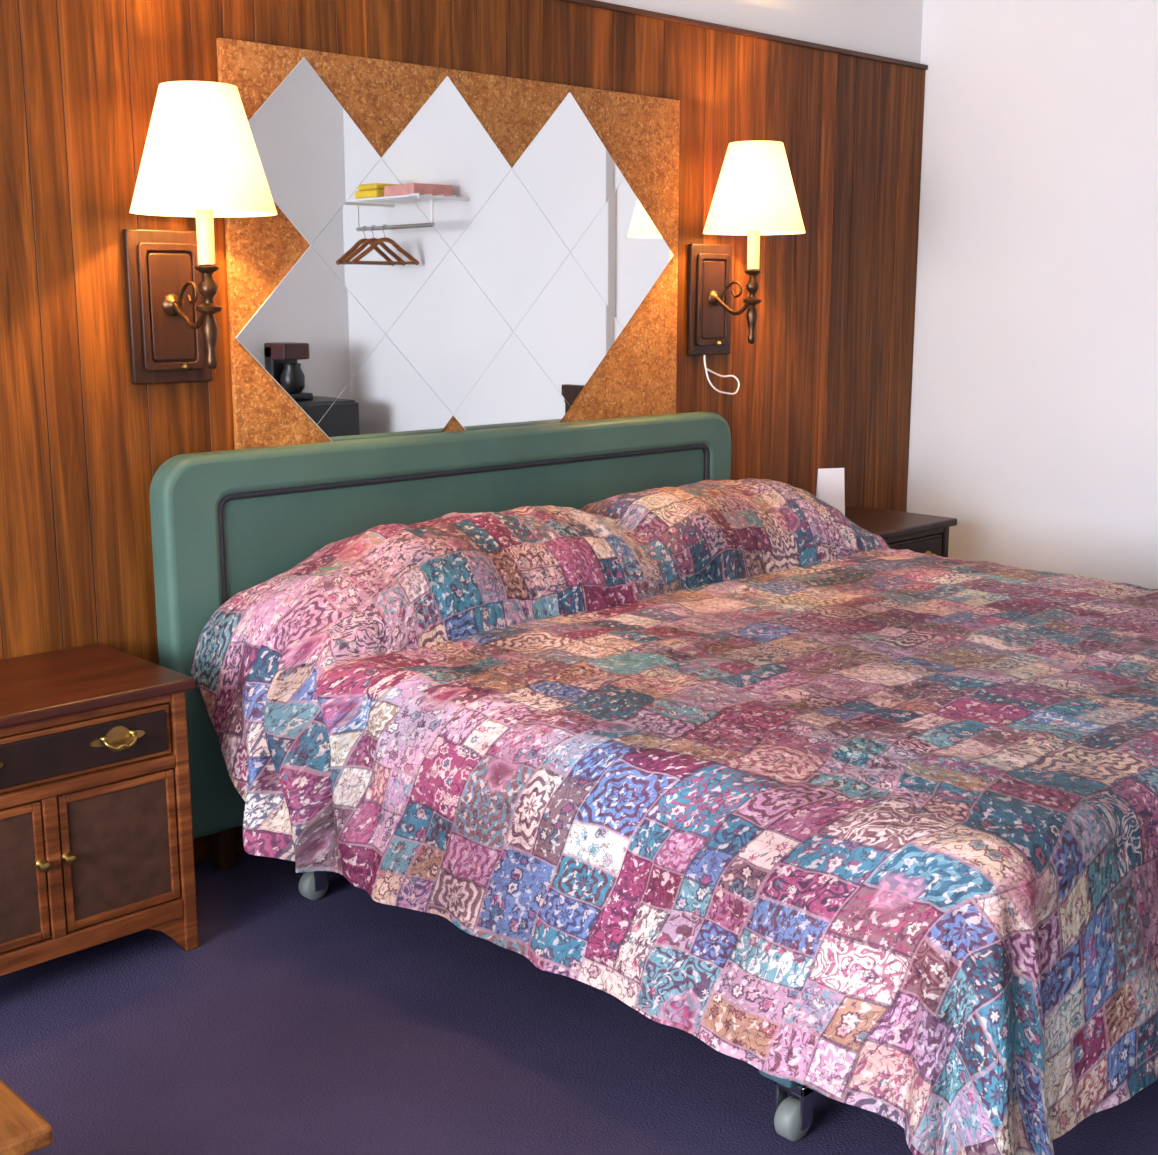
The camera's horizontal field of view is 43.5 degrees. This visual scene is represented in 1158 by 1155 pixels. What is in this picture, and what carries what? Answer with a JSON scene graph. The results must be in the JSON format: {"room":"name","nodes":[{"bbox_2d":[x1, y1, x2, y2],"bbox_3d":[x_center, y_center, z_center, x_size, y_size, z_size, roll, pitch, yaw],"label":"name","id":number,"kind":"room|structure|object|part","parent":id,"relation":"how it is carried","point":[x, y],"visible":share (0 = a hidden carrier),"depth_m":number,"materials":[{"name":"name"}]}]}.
{"room":"hotel room","nodes":[
{"label":"hotel room","id":0,"kind":"room"},
{"bbox_2d":[0,849,1157,1154],"bbox_3d":[-0.160,1.046,1.800,7.350,0.100,3.730,-10,15,-43],"label":"floor","id":1,"kind":"structure","parent":0,"point":[344,1021],"depth_m":2.58,"materials":[{"name":"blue carpet"}]},
{"bbox_2d":[0,1079,52,1154],"bbox_3d":[-1.026,0.812,1.550,0.725,0.455,0.595,-10,15,-43],"label":"bench","id":2,"kind":"object","parent":1,"relation":"on","point":[23,1131],"visible":1,"depth_m":1.54,"materials":[{"name":"brown wood"}]},
{"bbox_2d":[0,643,198,975],"bbox_3d":[-1.121,0.493,2.875,0.610,0.575,0.425,-10,15,-43],"label":"nightstand","id":3,"kind":"object","parent":1,"relation":"on","point":[97,847],"visible":1,"depth_m":2.81,"materials":[{"name":"brown wood"}]},
{"bbox_3d":[-1.099,0.567,2.665,0.211,0.246,0.008,-10,15,-43],"label":"door panel","id":4,"kind":"part","parent":3,"relation":"part of","materials":[{"name":"brown wood"}]},
{"bbox_3d":[-1.099,0.567,2.665,0.239,0.272,0.020,-10,15,-43],"label":"door frame","id":5,"kind":"part","parent":3,"relation":"part of","materials":[{"name":"brown wood"}]},
{"bbox_3d":[-1.002,0.541,2.722,0.022,0.022,0.026,-10,15,-43],"label":"door pull","id":6,"kind":"part","parent":3,"relation":"part of","materials":[{"name":"gold metal"}]},
{"bbox_3d":[-0.967,0.534,2.756,0.022,0.022,0.026,-10,15,-43],"label":"door pull","id":7,"kind":"part","parent":3,"relation":"part of","materials":[{"name":"gold metal"}]},
{"bbox_3d":[-1.003,0.333,2.719,0.512,0.102,0.024,-10,15,-43],"label":"drawer","id":8,"kind":"part","parent":3,"relation":"part of","materials":[{"name":"brown wood"}]},
{"bbox_3d":[-0.907,0.309,2.773,0.014,0.014,0.010,-10,15,-43],"label":"pull post","id":9,"kind":"part","parent":3,"relation":"part of","materials":[{"name":"gold metal"}]},
{"bbox_3d":[-0.889,0.310,2.799,0.113,0.049,0.003,-10,15,-43],"label":"pull plate","id":10,"kind":"part","parent":3,"relation":"part of","materials":[{"name":"gold metal"}]},
{"bbox_3d":[-0.902,0.531,2.852,0.239,0.272,0.020,-10,15,-43],"label":"door frame","id":11,"kind":"part","parent":3,"relation":"part of","materials":[{"name":"brown wood"}]},
{"bbox_3d":[-0.902,0.531,2.852,0.211,0.246,0.008,-10,15,-43],"label":"door panel","id":12,"kind":"part","parent":3,"relation":"part of","materials":[{"name":"brown wood"}]},
{"bbox_3d":[-0.864,0.301,2.814,0.014,0.014,0.010,-10,15,-43],"label":"pull post","id":13,"kind":"part","parent":3,"relation":"part of","materials":[{"name":"gold metal"}]},
{"bbox_2d":[149,411,730,869],"bbox_3d":[-0.240,0.092,3.891,1.900,0.975,0.085,-10,15,-43],"label":"headboard","id":14,"kind":"object","parent":1,"relation":"on","point":[225,523],"visible":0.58,"depth_m":3.44,"materials":[{"name":"teal plastic"}]},
{"bbox_3d":[-0.233,0.046,3.896,1.650,0.685,0.065,-10,15,-43],"label":"panel","id":15,"kind":"part","parent":14,"relation":"part of","materials":[{"name":"teal plastic"}]},
{"bbox_2d":[298,871,813,1141],"bbox_3d":[0.560,0.414,3.286,1.920,0.575,1.900,-10,15,-43],"label":"bed","id":16,"kind":"object","parent":1,"relation":"on","point":[793,1116],"visible":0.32,"depth_m":2.30,"materials":[{"name":"plastic"}]},
{"bbox_2d":[191,478,1157,1154],"bbox_3d":[0.593,0.291,3.199,2.224,0.788,2.068,-10,15,-43],"label":"bedspread","id":17,"kind":"object","parent":16,"relation":"on","point":[858,820],"visible":1,"depth_m":2.51,"materials":[{"name":"fabric"}]},
{"bbox_2d":[845,506,956,557],"bbox_3d":[0.914,0.106,4.803,0.530,0.600,0.425,-10,15,-43],"label":"nightstand","id":18,"kind":"object","parent":1,"relation":"on","point":[920,533],"visible":0.06,"depth_m":4.71,"materials":[{"name":"brown wood"}]},
{"bbox_2d":[816,468,844,514],"bbox_3d":[0.800,-0.258,4.625,0.090,0.180,0.040,-3,11,-15],"label":"tent card","id":19,"kind":"object","parent":18,"relation":"on","point":[830,481],"visible":0.55,"depth_m":4.61,"materials":[{"name":"white paper"}]},
{"bbox_3d":[1.032,-0.055,4.648,0.432,0.127,0.024,-10,15,-43],"label":"drawer","id":20,"kind":"part","parent":18,"relation":"part of","materials":[{"name":"brown wood"}]},
{"bbox_2d":[597,0,922,62],"bbox_3d":[-1.417,-0.527,2.820,7.350,2.600,0.110,-10,15,-43],"label":"wall","id":21,"kind":"structure","parent":0,"point":[886,28],"depth_m":4.67,"materials":[{"name":"white paint"}]},
{"bbox_2d":[193,825,243,863],"bbox_3d":[-1.363,0.717,2.997,7.140,0.090,0.010,-10,15,-43],"label":"baseboard","id":22,"kind":"structure","parent":21,"relation":"attached to","point":[202,846],"depth_m":3.44,"materials":[{"name":"brown wood"}]},
{"bbox_2d":[0,0,924,664],"bbox_3d":[-1.369,-0.268,2.819,7.148,2.089,0.018,-10,15,-43],"label":"wood paneling","id":23,"kind":"structure","parent":21,"relation":"attached to","point":[825,379],"depth_m":3.34,"materials":[{"name":"brown wood"}]},
{"bbox_2d":[123,81,277,384],"bbox_3d":[-0.793,-0.711,3.053,0.300,0.612,0.330,-10,15,-43],"label":"wall lamp","id":24,"kind":"object","parent":23,"relation":"attached to","point":[200,160],"visible":1,"depth_m":3.02,"materials":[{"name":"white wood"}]},
{"bbox_3d":[-0.893,-0.592,3.181,0.100,0.230,0.008,-10,15,-43],"label":"raised panel","id":25,"kind":"part","parent":24,"relation":"part of","materials":[{"name":"brown wood"}]},
{"bbox_3d":[-0.892,-0.592,3.180,0.144,0.274,0.010,-10,15,-43],"label":"raised frame","id":26,"kind":"part","parent":24,"relation":"part of","materials":[{"name":"brown wood"}]},
{"bbox_2d":[181,364,187,369],"bbox_3d":[-0.871,-0.466,3.212,0.014,0.013,0.014,-10,15,-43],"label":"switch","id":27,"kind":"object","parent":24,"relation":"attached to","point":[183,366],"depth_m":3.21,"materials":[{"name":"gold metal"}]},
{"bbox_3d":[-0.833,-0.567,3.123,0.013,0.065,0.152,-10,15,-43],"label":"arm","id":28,"kind":"part","parent":24,"relation":"part of","materials":[{"name":"brown metal"}]},
{"bbox_3d":[-0.782,-0.885,3.008,0.300,0.254,0.300,-10,15,-43],"label":"lamp shade","id":29,"kind":"part","parent":24,"relation":"part of","materials":[{"name":"beige fabric"}]},
{"bbox_3d":[-0.782,-0.550,3.073,0.056,0.219,0.056,-10,15,-43],"label":"turned stem","id":30,"kind":"part","parent":24,"relation":"part of","materials":[{"name":"brown metal"}]},
{"bbox_2d":[216,38,679,448],"bbox_3d":[-0.251,-0.746,3.800,1.502,1.095,0.021,-10,15,-43],"label":"mirror","id":31,"kind":"object","parent":23,"relation":"attached to","point":[444,249],"visible":0.73,"depth_m":3.68,"materials":[{"name":"mirror"}]},
{"bbox_2d":[687,141,804,394],"bbox_3d":[0.505,-0.902,4.298,0.300,0.735,0.327,-10,15,-43],"label":"wall lamp","id":32,"kind":"object","parent":23,"relation":"attached to","point":[755,195],"depth_m":4.22,"materials":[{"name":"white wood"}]},
{"bbox_3d":[0.407,-0.844,4.412,0.100,0.230,0.008,-10,15,-43],"label":"raised panel","id":33,"kind":"part","parent":32,"relation":"part of","materials":[{"name":"brown wood"}]},
{"bbox_3d":[0.408,-0.844,4.412,0.144,0.274,0.010,-10,15,-43],"label":"raised frame","id":34,"kind":"part","parent":32,"relation":"part of","materials":[{"name":"brown wood"}]},
{"bbox_3d":[0.445,-0.634,4.472,0.158,0.142,0.052,-8,14,-36],"label":"lamp cord","id":35,"kind":"part","parent":32,"relation":"part of","materials":[{"name":"white plastic"}]},
{"bbox_3d":[0.465,-0.819,4.356,0.013,0.065,0.147,-10,15,-43],"label":"arm","id":36,"kind":"part","parent":32,"relation":"part of","materials":[{"name":"brown metal"}]},
{"bbox_3d":[0.514,-0.802,4.308,0.056,0.219,0.056,-10,15,-43],"label":"turned stem","id":37,"kind":"part","parent":32,"relation":"part of","materials":[{"name":"brown metal"}]},
{"bbox_3d":[0.514,-1.137,4.243,0.300,0.254,0.300,-10,15,-43],"label":"lamp shade","id":38,"kind":"part","parent":32,"relation":"part of","materials":[{"name":"beige fabric"}]},
{"bbox_2d":[560,0,927,69],"bbox_3d":[-1.365,-1.300,2.614,7.148,0.016,0.026,-10,15,-43],"label":"trim","id":39,"kind":"structure","parent":21,"relation":"attached to","point":[594,3],"depth_m":4.35,"materials":[{"name":"brown wood"}]},
{"bbox_2d":[906,0,1157,588],"bbox_3d":[2.447,-0.760,4.016,0.100,2.600,3.730,-10,15,-43],"label":"wall","id":40,"kind":"structure","parent":0,"point":[1034,414],"depth_m":4.86,"materials":[{"name":"white paint"}]}
]}

